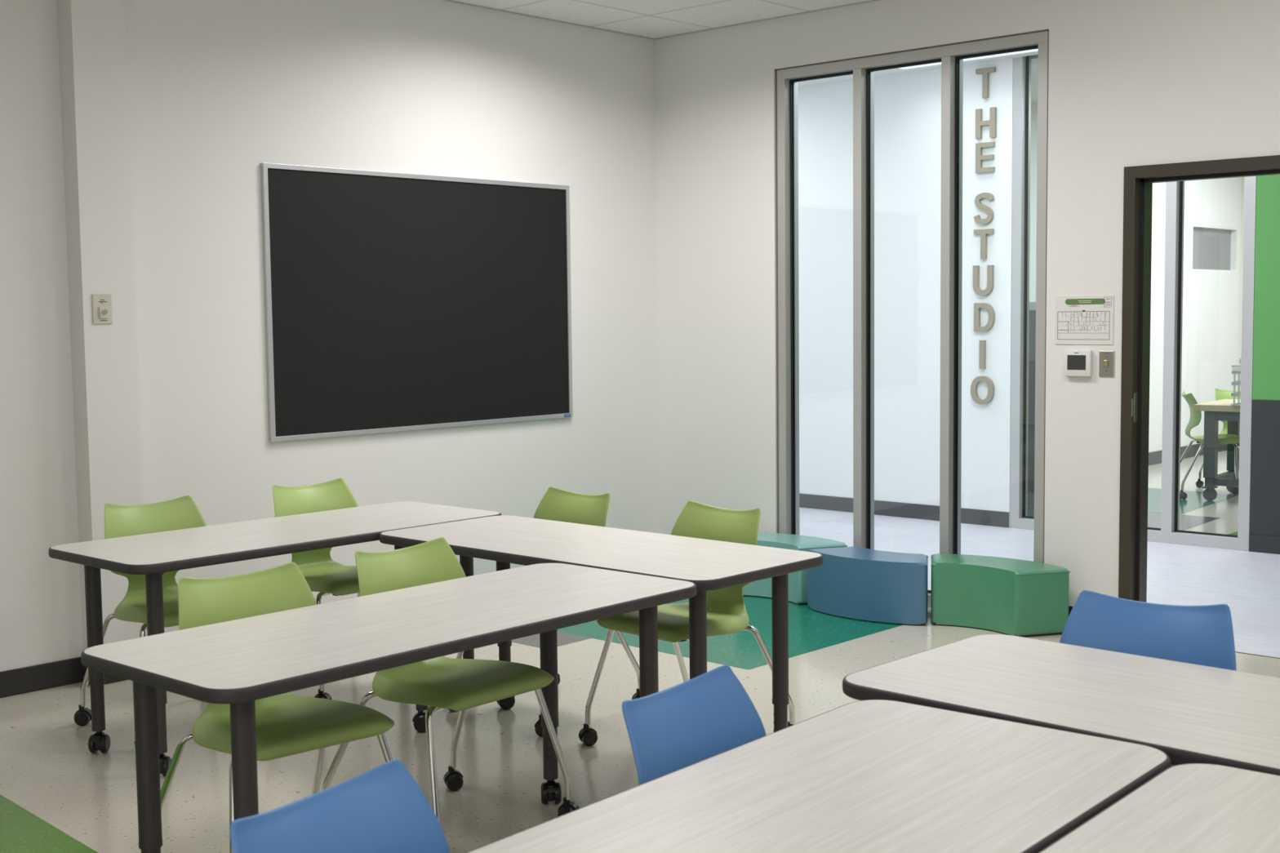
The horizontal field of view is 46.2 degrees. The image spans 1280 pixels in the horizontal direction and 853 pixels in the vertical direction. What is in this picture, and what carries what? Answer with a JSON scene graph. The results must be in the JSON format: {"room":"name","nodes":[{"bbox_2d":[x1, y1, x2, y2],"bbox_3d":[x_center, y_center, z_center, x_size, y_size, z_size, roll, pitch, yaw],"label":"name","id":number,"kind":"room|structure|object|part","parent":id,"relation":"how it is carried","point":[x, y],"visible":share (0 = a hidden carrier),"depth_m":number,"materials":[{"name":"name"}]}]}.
{"room":"classroom","nodes":[
{"label":"classroom","id":0,"kind":"room"},
{"bbox_2d":[0,0,659,671],"bbox_3d":[-2.984,-0.363,4.942,0.200,2.889,9.000,3,6,42],"label":"wall","id":1,"kind":"structure","parent":0,"point":[135,135],"depth_m":6.25,"materials":[{"name":"white paint"}]},
{"bbox_2d":[0,657,128,697],"bbox_3d":[-2.932,1.030,5.015,0.118,0.100,9.000,3,6,42],"label":"baseboard","id":2,"kind":"structure","parent":1,"relation":"attached to","point":[15,682],"depth_m":5.78,"materials":[{"name":"grey rubber"}]},
{"bbox_2d":[92,293,112,324],"bbox_3d":[-2.063,-0.452,5.777,0.024,0.116,0.080,3,6,42],"label":"light switch","id":3,"kind":"object","parent":1,"relation":"attached to","point":[101,303],"visible":1,"depth_m":5.78,"materials":[{"name":"beige plastic"}]},
{"bbox_2d":[260,162,573,442],"bbox_3d":[-0.972,-0.580,7.036,0.022,1.181,1.815,3,6,42],"label":"board","id":4,"kind":"object","parent":1,"relation":"attached to","point":[395,302],"visible":1,"depth_m":6.94,"materials":[{"name":"black metal"}]},
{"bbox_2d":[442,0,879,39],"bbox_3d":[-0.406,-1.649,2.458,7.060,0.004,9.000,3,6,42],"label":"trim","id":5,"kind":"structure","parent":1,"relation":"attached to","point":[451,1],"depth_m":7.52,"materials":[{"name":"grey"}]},
{"bbox_2d":[0,450,1279,852],"bbox_3d":[1.585,0.927,6.979,10.400,0.101,18.000,3,6,42],"label":"floor","id":6,"kind":"structure","parent":0,"point":[57,795],"depth_m":5.36,"materials":[{"name":"beige tile"}]},
{"bbox_2d":[74,495,206,747],"bbox_3d":[-1.626,0.655,5.252,0.557,0.780,0.544,-5,6,-44],"label":"chair","id":7,"kind":"object","parent":6,"relation":"on","point":[181,513],"visible":0.38,"depth_m":5.30,"materials":[{"name":"green plastic"}]},
{"bbox_3d":[-1.880,0.812,5.228,0.195,0.346,0.049,1,5,17],"label":"leg","id":8,"kind":"part","parent":7,"relation":"part of","materials":[{"name":"silver metal"}]},
{"bbox_3d":[-1.642,0.826,4.991,0.049,0.348,0.147,0,4,7],"label":"leg","id":9,"kind":"part","parent":7,"relation":"part of","materials":[{"name":"silver metal"}]},
{"bbox_3d":[-1.604,0.602,5.225,0.429,0.095,0.413,-5,6,-44],"label":"seat","id":10,"kind":"part","parent":7,"relation":"part of","materials":[{"name":"green plastic"}]},
{"bbox_3d":[-1.737,0.403,5.344,0.391,0.289,0.105,-5,6,-44],"label":"backrest","id":11,"kind":"part","parent":7,"relation":"part of","materials":[{"name":"green plastic"}]},
{"bbox_2d":[48,501,501,776],"bbox_3d":[-1.211,0.698,5.251,0.610,0.686,1.506,3,6,42],"label":"table","id":12,"kind":"object","parent":6,"relation":"on","point":[152,555],"visible":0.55,"depth_m":4.91,"materials":[{"name":"white laminate"}]},
{"bbox_3d":[-1.781,0.708,4.912,0.120,0.580,0.119,3,6,42],"label":"leg","id":13,"kind":"part","parent":12,"relation":"part of","materials":[{"name":"grey metal"}]},
{"bbox_3d":[-1.496,0.724,4.653,0.120,0.580,0.119,3,6,42],"label":"leg","id":14,"kind":"part","parent":12,"relation":"part of","materials":[{"name":"grey metal"}]},
{"bbox_3d":[-0.927,0.626,5.846,0.120,0.580,0.119,3,6,42],"label":"leg","id":15,"kind":"part","parent":12,"relation":"part of","materials":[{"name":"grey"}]},
{"bbox_3d":[-0.642,0.643,5.587,0.120,0.580,0.119,3,6,42],"label":"leg","id":16,"kind":"part","parent":12,"relation":"part of","materials":[{"name":"grey metal"}]},
{"bbox_2d":[160,561,394,852],"bbox_3d":[-0.906,0.762,3.745,0.557,0.780,0.542,-5,6,-42],"label":"chair","id":17,"kind":"object","parent":6,"relation":"on","point":[287,724],"visible":0.6,"depth_m":3.73,"materials":[{"name":"green plastic"}]},
{"bbox_3d":[-1.162,0.918,3.729,0.195,0.346,0.049,1,5,19],"label":"leg","id":18,"kind":"part","parent":17,"relation":"part of","materials":[{"name":"silver metal"}]},
{"bbox_3d":[-0.931,0.933,3.485,0.049,0.348,0.147,0,4,8],"label":"leg","id":19,"kind":"part","parent":17,"relation":"part of","materials":[{"name":"silver metal"}]},
{"bbox_3d":[-1.015,0.510,3.841,0.391,0.289,0.105,-5,6,-42],"label":"backrest","id":20,"kind":"part","parent":17,"relation":"part of","materials":[{"name":"green plastic"}]},
{"bbox_3d":[-0.887,0.709,3.718,0.429,0.095,0.413,-5,6,-42],"label":"seat","id":21,"kind":"part","parent":17,"relation":"part of","materials":[{"name":"green plastic"}]},
{"bbox_3d":[-0.854,0.893,4.009,0.049,0.346,0.195,-2,5,-14],"label":"leg","id":22,"kind":"part","parent":17,"relation":"part of","materials":[{"name":"silver metal"}]},
{"bbox_3d":[-0.632,0.909,3.757,0.147,0.348,0.049,-1,4,-3],"label":"leg","id":23,"kind":"part","parent":17,"relation":"part of","materials":[{"name":"silver metal"}]},
{"bbox_2d":[272,477,359,699],"bbox_3d":[-1.168,0.610,5.774,0.542,0.780,0.557,3,6,43],"label":"chair","id":24,"kind":"object","parent":6,"relation":"on","point":[326,576],"visible":0.46,"depth_m":5.84,"materials":[{"name":"green plastic"}]},
{"bbox_3d":[-1.282,0.358,5.862,0.105,0.289,0.391,3,6,43],"label":"backrest","id":25,"kind":"part","parent":24,"relation":"part of","materials":[{"name":"green plastic"}]},
{"bbox_3d":[-1.168,0.781,5.513,0.049,0.348,0.147,0,4,4],"label":"leg","id":26,"kind":"part","parent":24,"relation":"part of","materials":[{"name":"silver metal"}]},
{"bbox_3d":[-1.143,0.557,5.749,0.413,0.095,0.429,3,6,43],"label":"seat","id":27,"kind":"part","parent":24,"relation":"part of","materials":[{"name":"green plastic"}]},
{"bbox_2d":[229,758,449,852],"bbox_3d":[-0.289,0.889,1.992,0.548,0.780,0.560,2,5,32],"label":"chair","id":28,"kind":"object","parent":6,"relation":"on","point":[382,809],"visible":1,"depth_m":2.12,"materials":[{"name":"blue plastic"}]},
{"bbox_2d":[80,563,697,852],"bbox_3d":[-0.542,0.805,3.745,0.610,0.686,1.516,3,6,41],"label":"table","id":29,"kind":"object","parent":6,"relation":"on","point":[238,663],"visible":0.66,"depth_m":3.49,"materials":[{"name":"grey laminate"}]},
{"bbox_3d":[-1.111,0.816,3.395,0.120,0.580,0.119,3,6,41],"label":"leg","id":30,"kind":"part","parent":29,"relation":"part of","materials":[{"name":"grey metal"}]},
{"bbox_3d":[-0.823,0.832,3.140,0.120,0.580,0.119,3,6,41],"label":"leg","id":31,"kind":"part","parent":29,"relation":"part of","materials":[{"name":"grey metal"}]},
{"bbox_3d":[-0.263,0.733,4.347,0.120,0.580,0.119,3,6,41],"label":"leg","id":32,"kind":"part","parent":29,"relation":"part of","materials":[{"name":"grey metal"}]},
{"bbox_3d":[0.025,0.749,4.092,0.120,0.580,0.119,3,6,41],"label":"leg","id":33,"kind":"part","parent":29,"relation":"part of","materials":[{"name":"grey metal"}]},
{"bbox_2d":[321,537,579,822],"bbox_3d":[-0.542,0.727,4.154,0.545,0.780,0.560,3,6,41],"label":"chair","id":34,"kind":"object","parent":6,"relation":"on","point":[460,685],"visible":0.71,"depth_m":4.14,"materials":[{"name":"green plastic"}]},
{"bbox_3d":[-0.791,0.885,4.109,0.195,0.346,0.049,0,4,12],"label":"leg","id":35,"kind":"part","parent":34,"relation":"part of","materials":[{"name":"silver metal"}]},
{"bbox_3d":[-0.662,0.475,4.238,0.105,0.289,0.391,3,6,41],"label":"backrest","id":36,"kind":"part","parent":34,"relation":"part of","materials":[{"name":"green plastic"}]},
{"bbox_3d":[-0.532,0.897,3.894,0.049,0.348,0.147,-1,4,1],"label":"leg","id":37,"kind":"part","parent":34,"relation":"part of","materials":[{"name":"silver metal"}]},
{"bbox_3d":[-0.518,0.858,4.423,0.049,0.346,0.195,-2,5,-21],"label":"leg","id":38,"kind":"part","parent":34,"relation":"part of","materials":[{"name":"silver metal"}]},
{"bbox_3d":[-0.518,0.673,4.130,0.413,0.095,0.429,3,6,41],"label":"seat","id":39,"kind":"part","parent":34,"relation":"part of","materials":[{"name":"green plastic"}]},
{"bbox_3d":[-0.268,0.871,4.200,0.147,0.348,0.049,-1,4,-10],"label":"leg","id":40,"kind":"part","parent":34,"relation":"part of","materials":[{"name":"silver metal"}]},
{"bbox_2d":[448,486,639,737],"bbox_3d":[-0.338,0.630,5.391,0.556,0.780,0.542,4,6,45],"label":"chair","id":41,"kind":"object","parent":6,"relation":"on","point":[557,504],"visible":0.12,"depth_m":5.48,"materials":[{"name":"green plastic"}]},
{"bbox_3d":[-0.609,0.782,5.416,0.147,0.348,0.049,0,4,5],"label":"leg","id":42,"kind":"part","parent":41,"relation":"part of","materials":[{"name":"silver metal"}]},
{"bbox_3d":[-0.231,0.375,5.484,0.391,0.289,0.105,4,6,45],"label":"backrest","id":43,"kind":"part","parent":41,"relation":"part of","materials":[{"name":"green plastic"}]},
{"bbox_3d":[-0.080,0.781,5.365,0.195,0.346,0.049,-2,5,-17],"label":"leg","id":44,"kind":"part","parent":41,"relation":"part of","materials":[{"name":"silver metal"}]},
{"bbox_2d":[379,515,823,732],"bbox_3d":[-0.161,0.717,4.848,1.475,0.686,0.610,3,6,42],"label":"table","id":45,"kind":"object","parent":6,"relation":"on","point":[505,540],"visible":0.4,"depth_m":4.61,"materials":[{"name":"grey laminate"}]},
{"bbox_3d":[-0.750,0.679,5.124,0.116,0.580,0.120,3,6,42],"label":"leg","id":46,"kind":"part","parent":45,"relation":"part of","materials":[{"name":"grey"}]},
{"bbox_3d":[-0.489,0.655,5.407,0.116,0.580,0.120,3,6,42],"label":"leg","id":47,"kind":"part","parent":45,"relation":"part of","materials":[{"name":"grey metal"}]},
{"bbox_3d":[0.167,0.733,4.286,0.116,0.580,0.120,3,6,42],"label":"leg","id":48,"kind":"part","parent":45,"relation":"part of","materials":[{"name":"grey metal"}]},
{"bbox_3d":[0.427,0.708,4.568,0.116,0.580,0.120,3,6,42],"label":"leg","id":49,"kind":"part","parent":45,"relation":"part of","materials":[{"name":"grey metal"}]},
{"bbox_2d":[578,500,795,746],"bbox_3d":[0.160,0.659,4.932,0.543,0.780,0.557,-5,6,-44],"label":"chair","id":50,"kind":"object","parent":6,"relation":"on","point":[726,614],"visible":0.59,"depth_m":4.95,"materials":[{"name":"green plastic"}]},
{"bbox_3d":[-0.109,0.811,4.959,0.147,0.348,0.049,0,4,6],"label":"leg","id":51,"kind":"part","parent":50,"relation":"part of","materials":[{"name":"silver metal"}]},
{"bbox_3d":[0.140,0.606,4.906,0.413,0.095,0.429,-5,6,-44],"label":"seat","id":52,"kind":"part","parent":50,"relation":"part of","materials":[{"name":"green plastic"}]},
{"bbox_3d":[0.126,0.791,5.199,0.049,0.346,0.195,1,5,17],"label":"leg","id":53,"kind":"part","parent":50,"relation":"part of","materials":[{"name":"silver metal"}]},
{"bbox_3d":[0.270,0.405,5.023,0.105,0.289,0.391,-5,6,-44],"label":"backrest","id":54,"kind":"part","parent":50,"relation":"part of","materials":[{"name":"green plastic"}]},
{"bbox_3d":[0.419,0.810,4.903,0.195,0.346,0.049,-2,5,-16],"label":"leg","id":55,"kind":"part","parent":50,"relation":"part of","materials":[{"name":"silver metal"}]},
{"bbox_2d":[622,664,766,785],"bbox_3d":[0.208,0.841,2.554,0.543,0.780,0.554,3,5,36],"label":"chair","id":56,"kind":"object","parent":6,"relation":"on","point":[708,714],"visible":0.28,"depth_m":2.65,"materials":[{"name":"blue plastic"}]},
{"bbox_2d":[742,532,847,604],"bbox_3d":[0.727,0.704,7.495,0.653,0.286,0.312,3,6,42],"label":"ottoman","id":57,"kind":"object","parent":6,"relation":"on","point":[797,580],"visible":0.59,"depth_m":7.39,"materials":[{"name":"teal leather"}]},
{"bbox_2d":[466,699,1171,852],"bbox_3d":[0.189,0.920,2.134,0.610,0.686,1.524,3,6,40],"label":"table","id":58,"kind":"object","parent":6,"relation":"on","point":[870,775],"visible":0.95,"depth_m":2.30,"materials":[{"name":"grey laminate"}]},
{"bbox_2d":[806,546,928,626],"bbox_3d":[1.085,0.737,7.014,0.667,0.286,0.314,3,6,42],"label":"ottoman","id":59,"kind":"object","parent":6,"relation":"on","point":[857,583],"visible":0.96,"depth_m":6.86,"materials":[{"name":"blue leather"}]},
{"bbox_2d":[930,553,1070,637],"bbox_3d":[1.576,0.753,6.733,0.700,0.286,0.320,3,6,42],"label":"ottoman","id":60,"kind":"object","parent":6,"relation":"on","point":[1019,597],"visible":0.94,"depth_m":6.60,"materials":[{"name":"green leather"}]},
{"bbox_2d":[1027,302,1035,509],"bbox_3d":[2.944,-0.159,10.739,0.520,1.460,0.520,3,6,42],"label":"storage cabinet","id":61,"kind":"object","parent":6,"relation":"on","point":[1032,340],"visible":0.05,"depth_m":10.57,"materials":[{"name":"grey"}]},
{"bbox_3d":[2.775,0.002,10.564,0.480,0.930,0.006,3,6,42],"label":"door","id":62,"kind":"part","parent":61,"relation":"part of","materials":[{"name":"grey"}]},
{"bbox_2d":[842,634,1279,775],"bbox_3d":[1.140,0.864,2.726,1.524,0.686,0.610,4,6,44],"label":"table","id":63,"kind":"object","parent":6,"relation":"on","point":[1189,713],"visible":0.71,"depth_m":2.89,"materials":[{"name":"grey laminate"}]},
{"bbox_2d":[1059,590,1236,766],"bbox_3d":[1.045,0.779,3.232,0.550,0.780,0.542,2,5,36],"label":"chair","id":64,"kind":"object","parent":6,"relation":"on","point":[1202,635],"visible":0.16,"depth_m":3.34,"materials":[{"name":"blue plastic"}]},
{"bbox_3d":[1.134,0.523,3.337,0.391,0.289,0.105,2,5,36],"label":"backrest","id":65,"kind":"part","parent":64,"relation":"part of","materials":[{"name":"blue plastic"}]},
{"bbox_2d":[1038,763,1279,852],"bbox_3d":[0.642,0.947,1.714,0.610,0.686,1.524,3,6,40],"label":"table","id":66,"kind":"object","parent":6,"relation":"on","point":[1191,807],"visible":1,"depth_m":2.17,"materials":[{"name":"grey laminate"}]},
{"bbox_2d":[1179,391,1239,499],"bbox_3d":[4.263,0.130,11.224,0.544,0.780,0.557,0,4,11],"label":"chair","id":67,"kind":"object","parent":6,"relation":"on","point":[1195,415],"visible":0.66,"depth_m":11.09,"materials":[{"name":"green plastic"}]},
{"bbox_3d":[4.154,0.265,11.467,0.195,0.346,0.049,3,6,39],"label":"leg","id":68,"kind":"part","parent":67,"relation":"part of","materials":[{"name":"silver metal"}]},
{"bbox_3d":[4.108,-0.116,11.233,0.105,0.289,0.391,0,4,11],"label":"backrest","id":69,"kind":"part","parent":67,"relation":"part of","materials":[{"name":"green plastic"}]},
{"bbox_3d":[4.078,0.297,11.059,0.195,0.346,0.049,-2,5,-18],"label":"leg","id":70,"kind":"part","parent":67,"relation":"part of","materials":[{"name":"silver metal"}]},
{"bbox_3d":[4.294,0.075,11.214,0.413,0.095,0.429,0,4,11],"label":"seat","id":71,"kind":"part","parent":67,"relation":"part of","materials":[{"name":"green plastic"}]},
{"bbox_2d":[1193,399,1239,501],"bbox_3d":[4.808,0.193,10.805,1.400,0.706,0.750,3,6,37],"label":"work table","id":72,"kind":"object","parent":6,"relation":"on","point":[1215,411],"visible":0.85,"depth_m":10.91,"materials":[{"name":"grey metal"}]},
{"bbox_3d":[4.158,0.155,10.941,0.080,0.565,0.080,3,6,37],"label":"leg","id":73,"kind":"part","parent":72,"relation":"part of","materials":[{"name":"grey metal"}]},
{"bbox_3d":[4.807,0.158,10.802,1.280,0.545,0.630,3,6,37],"label":"rail","id":74,"kind":"part","parent":72,"relation":"part of","materials":[{"name":"grey metal"}]},
{"bbox_3d":[4.505,0.117,11.392,0.080,0.565,0.080,3,6,37],"label":"leg","id":75,"kind":"part","parent":72,"relation":"part of","materials":[{"name":"grey metal"}]},
{"bbox_2d":[1231,395,1240,405],"bbox_3d":[4.391,-0.192,10.754,0.220,0.078,0.300,3,6,37],"label":"storage basket","id":76,"kind":"object","parent":72,"relation":"on","point":[1233,396],"visible":0.14,"depth_m":10.68,"materials":[{"name":"white plastic"}]},
{"bbox_2d":[1231,383,1240,395],"bbox_3d":[4.390,-0.271,10.748,0.220,0.078,0.300,3,6,37],"label":"storage basket","id":77,"kind":"object","parent":76,"relation":"on","point":[1238,393],"visible":0.12,"depth_m":10.68,"materials":[{"name":"white plastic"}]},
{"bbox_2d":[1231,372,1240,383],"bbox_3d":[4.389,-0.351,10.741,0.220,0.078,0.300,3,6,37],"label":"storage basket","id":78,"kind":"object","parent":77,"relation":"on","point":[1234,381],"visible":0.16,"depth_m":10.67,"materials":[{"name":"white plastic"}]},
{"bbox_2d":[1231,364,1240,372],"bbox_3d":[4.388,-0.417,10.736,0.220,0.050,0.300,3,6,37],"label":"storage basket","id":79,"kind":"object","parent":78,"relation":"on","point":[1235,368],"visible":0.23,"depth_m":10.67,"materials":[{"name":"white plastic"}]},
{"bbox_2d":[1195,388,1240,494],"bbox_3d":[4.661,0.100,11.553,0.557,0.780,0.544,-2,4,-12],"label":"chair","id":80,"kind":"object","parent":6,"relation":"on","point":[1220,394],"visible":0.26,"depth_m":11.67,"materials":[{"name":"green plastic"}]},
{"bbox_3d":[4.427,0.246,11.667,0.049,0.346,0.195,-4,6,-41],"label":"leg","id":81,"kind":"part","parent":80,"relation":"part of","materials":[{"name":"silver metal"}]},
{"bbox_3d":[4.625,-0.156,11.685,0.391,0.289,0.105,-2,4,-12],"label":"backrest","id":82,"kind":"part","parent":80,"relation":"part of","materials":[{"name":"green plastic"}]},
{"bbox_3d":[4.668,0.048,11.517,0.429,0.095,0.413,-2,4,-12],"label":"seat","id":83,"kind":"part","parent":80,"relation":"part of","materials":[{"name":"green plastic"}]},
{"bbox_3d":[4.505,0.269,11.341,0.049,0.348,0.147,3,6,38],"label":"leg","id":84,"kind":"part","parent":80,"relation":"part of","materials":[{"name":"silver metal"}]},
{"bbox_2d":[452,0,869,38],"bbox_3d":[-0.421,-1.692,2.468,7.200,0.080,9.000,3,6,42],"label":"ceiling","id":85,"kind":"structure","parent":0,"point":[654,19],"depth_m":7.34,"materials":[{"name":"tile"}]},
{"bbox_2d":[798,57,1013,527],"bbox_3d":[0.975,-0.978,10.995,3.920,3.100,0.120,3,6,42],"label":"wall","id":86,"kind":"structure","parent":0,"point":[908,105],"depth_m":10.18,"materials":[{"name":"white paint"}]},
{"bbox_2d":[970,376,994,404],"bbox_3d":[2.235,-0.237,9.802,0.163,0.185,0.024,3,6,42],"label":"letter","id":87,"kind":"object","parent":86,"relation":"attached to","point":[989,383],"depth_m":9.79,"materials":[{"name":"beige metal"}]},
{"bbox_2d":[978,340,986,368],"bbox_3d":[2.231,-0.469,9.785,0.036,0.185,0.024,3,6,42],"label":"letter","id":88,"kind":"object","parent":86,"relation":"attached to","point":[982,344],"depth_m":9.78,"materials":[{"name":"beige"}]},
{"bbox_2d":[973,265,994,296],"bbox_3d":[2.227,-0.946,9.747,0.141,0.198,0.024,3,6,42],"label":"letter","id":89,"kind":"object","parent":86,"relation":"attached to","point":[990,268],"depth_m":9.74,"materials":[{"name":"beige metal"}]},
{"bbox_2d":[973,192,994,224],"bbox_3d":[2.224,-1.409,9.709,0.140,0.202,0.024,3,6,42],"label":"letter","id":90,"kind":"object","parent":86,"relation":"attached to","point":[990,197],"depth_m":9.70,"materials":[{"name":"beige"}]},
{"bbox_2d":[973,228,994,259],"bbox_3d":[2.226,-1.180,9.727,0.136,0.192,0.024,3,6,42],"label":"letter","id":91,"kind":"object","parent":86,"relation":"attached to","point":[983,233],"depth_m":9.72,"materials":[{"name":"beige"}]},
{"bbox_2d":[973,302,995,331],"bbox_3d":[2.237,-0.710,9.758,0.143,0.185,0.024,3,6,42],"label":"letter","id":92,"kind":"object","parent":86,"relation":"attached to","point":[977,306],"depth_m":9.75,"materials":[{"name":"beige metal"}]},
{"bbox_2d":[975,142,995,173],"bbox_3d":[2.225,-1.733,9.680,0.128,0.190,0.024,3,6,42],"label":"letter","id":93,"kind":"object","parent":86,"relation":"attached to","point":[979,157],"depth_m":9.68,"materials":[{"name":"beige"}]},
{"bbox_2d":[975,66,995,98],"bbox_3d":[2.219,-2.205,9.644,0.132,0.188,0.024,3,6,42],"label":"letter","id":94,"kind":"object","parent":86,"relation":"attached to","point":[985,72],"depth_m":9.63,"materials":[{"name":"beige"}]},
{"bbox_2d":[975,106,996,138],"bbox_3d":[2.225,-1.951,9.661,0.140,0.189,0.024,3,6,42],"label":"letter","id":95,"kind":"object","parent":86,"relation":"attached to","point":[992,122],"depth_m":9.64,"materials":[{"name":"beige"}]},
{"bbox_2d":[799,443,1226,527],"bbox_3d":[5.375,0.449,11.240,10.200,0.115,6.258,3,6,42],"label":"baseboard","id":96,"kind":"structure","parent":86,"relation":"attached to","point":[970,516],"depth_m":10.34,"materials":[{"name":"grey rubber"}]},
{"bbox_2d":[1009,55,1256,551],"bbox_3d":[2.985,-0.859,9.153,1.536,3.097,0.115,3,6,42],"label":"window","id":97,"kind":"structure","parent":86,"relation":"in","point":[1169,531],"depth_m":9.01,"materials":[{"name":"silver metal"}]},
{"bbox_2d":[798,51,1038,86],"bbox_3d":[2.478,-2.252,7.752,10.400,0.100,2.450,3,6,42],"label":"ceiling","id":98,"kind":"structure","parent":0,"point":[893,71],"depth_m":10.00,"materials":[{"name":"white"}]},
{"bbox_2d":[897,62,941,69],"bbox_3d":[1.830,-2.344,9.758,0.326,0.006,0.086,3,6,42],"label":"recessed light","id":99,"kind":"object","parent":98,"relation":"in","point":[940,63],"depth_m":9.78,"materials":[{"name":"white"}]},
{"bbox_2d":[963,48,1038,61],"bbox_3d":[2.248,-2.320,9.375,0.538,0.006,0.087,3,6,42],"label":"recessed light","id":100,"kind":"object","parent":98,"relation":"in","point":[977,58],"depth_m":9.38,"materials":[{"name":"white"}]},
{"bbox_2d":[653,0,1279,606],"bbox_3d":[2.742,-0.502,5.891,7.350,2.889,0.150,3,6,42],"label":"wall","id":101,"kind":"structure","parent":0,"point":[1131,82],"depth_m":6.75,"materials":[{"name":"white paint"}]},
{"bbox_2d":[774,29,1048,563],"bbox_3d":[1.259,-0.457,7.184,1.507,2.636,0.020,3,6,42],"label":"trim","id":102,"kind":"structure","parent":101,"relation":"attached to","point":[775,70],"depth_m":7.47,"materials":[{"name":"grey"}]},
{"bbox_2d":[777,31,1048,607],"bbox_3d":[1.292,-0.457,7.221,1.487,2.630,0.115,3,6,42],"label":"window","id":103,"kind":"structure","parent":101,"relation":"in","point":[951,57],"depth_m":7.27,"materials":[{"name":"silver metal"}]},
{"bbox_2d":[1068,605,1073,616],"bbox_3d":[2.705,0.893,5.940,7.050,0.100,0.008,3,6,42],"label":"baseboard","id":104,"kind":"structure","parent":101,"relation":"attached to","point":[1070,608],"depth_m":6.66,"materials":[{"name":"grey rubber"}]},
{"bbox_2d":[1063,350,1093,376],"bbox_3d":[1.912,-0.276,6.554,0.124,0.113,0.026,3,6,42],"label":"thermostat","id":105,"kind":"object","parent":101,"relation":"attached to","point":[1077,362],"visible":1,"depth_m":6.54,"materials":[{"name":"white plastic"}]},
{"bbox_2d":[1054,294,1113,344],"bbox_3d":[1.931,-0.464,6.535,0.270,0.213,0.004,3,6,42],"label":"evacuation plan","id":106,"kind":"object","parent":101,"relation":"attached to","point":[1079,319],"visible":1,"depth_m":6.53,"materials":[{"name":"white paper"}]},
{"bbox_2d":[1098,351,1114,377],"bbox_3d":[2.009,-0.270,6.473,0.068,0.113,0.016,3,6,42],"label":"light switch","id":107,"kind":"object","parent":101,"relation":"attached to","point":[1106,364],"visible":1,"depth_m":6.47,"materials":[{"name":"metal"}]},
{"bbox_3d":[2.007,-0.273,6.471,0.016,0.025,0.010,3,6,42],"label":"key lever","id":108,"kind":"part","parent":107,"relation":"part of","materials":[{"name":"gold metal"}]},
{"bbox_2d":[1118,155,1279,602],"bbox_3d":[2.493,-0.080,6.156,1.018,2.012,0.176,3,6,42],"label":"door frame","id":109,"kind":"structure","parent":101,"relation":"in","point":[1139,180],"depth_m":6.41,"materials":[{"name":"brown metal"}]},
{"bbox_3d":[2.113,-0.082,6.420,0.004,0.125,0.050,3,6,42],"label":"strike plate","id":110,"kind":"part","parent":109,"relation":"part of","materials":[{"name":"metal"}]},
{"bbox_2d":[1235,651,1279,658],"bbox_3d":[2.453,0.928,6.177,0.916,0.001,0.012,3,6,42],"label":"trim","id":111,"kind":"structure","parent":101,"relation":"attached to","point":[1235,651],"depth_m":6.12,"materials":[{"name":"grey"}]},
{"bbox_2d":[1031,54,1038,103],"bbox_3d":[5.508,-2.539,11.046,10.400,0.100,6.280,3,6,42],"label":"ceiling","id":112,"kind":"structure","parent":0,"point":[1034,58],"depth_m":10.40,"materials":[{"name":"white paint"}]},
{"bbox_2d":[1029,102,1241,452],"bbox_3d":[3.848,-1.091,12.699,0.150,3.000,6.280,3,6,42],"label":"wall","id":113,"kind":"structure","parent":0,"point":[1211,297],"depth_m":14.06,"materials":[{"name":"white paint"}]},
{"bbox_2d":[1191,224,1237,270],"bbox_3d":[5.466,-1.706,14.377,0.080,0.412,1.090,3,6,42],"label":"window","id":114,"kind":"structure","parent":113,"relation":"in","point":[1213,247],"depth_m":14.48,"materials":[{"name":"grey"}]},
{"bbox_2d":[1237,177,1244,389],"bbox_3d":[8.685,-1.124,12.386,7.400,3.000,0.100,3,6,42],"label":"wall","id":115,"kind":"structure","parent":0,"point":[1242,178],"depth_m":14.82,"materials":[{"name":"beige paint"}]},
{"bbox_2d":[1248,174,1279,554],"bbox_3d":[5.372,-0.720,6.965,4.940,3.100,0.132,3,6,42],"label":"wall","id":116,"kind":"structure","parent":0,"point":[1264,490],"depth_m":8.58,"materials":[{"name":"green paint"}]}
]}

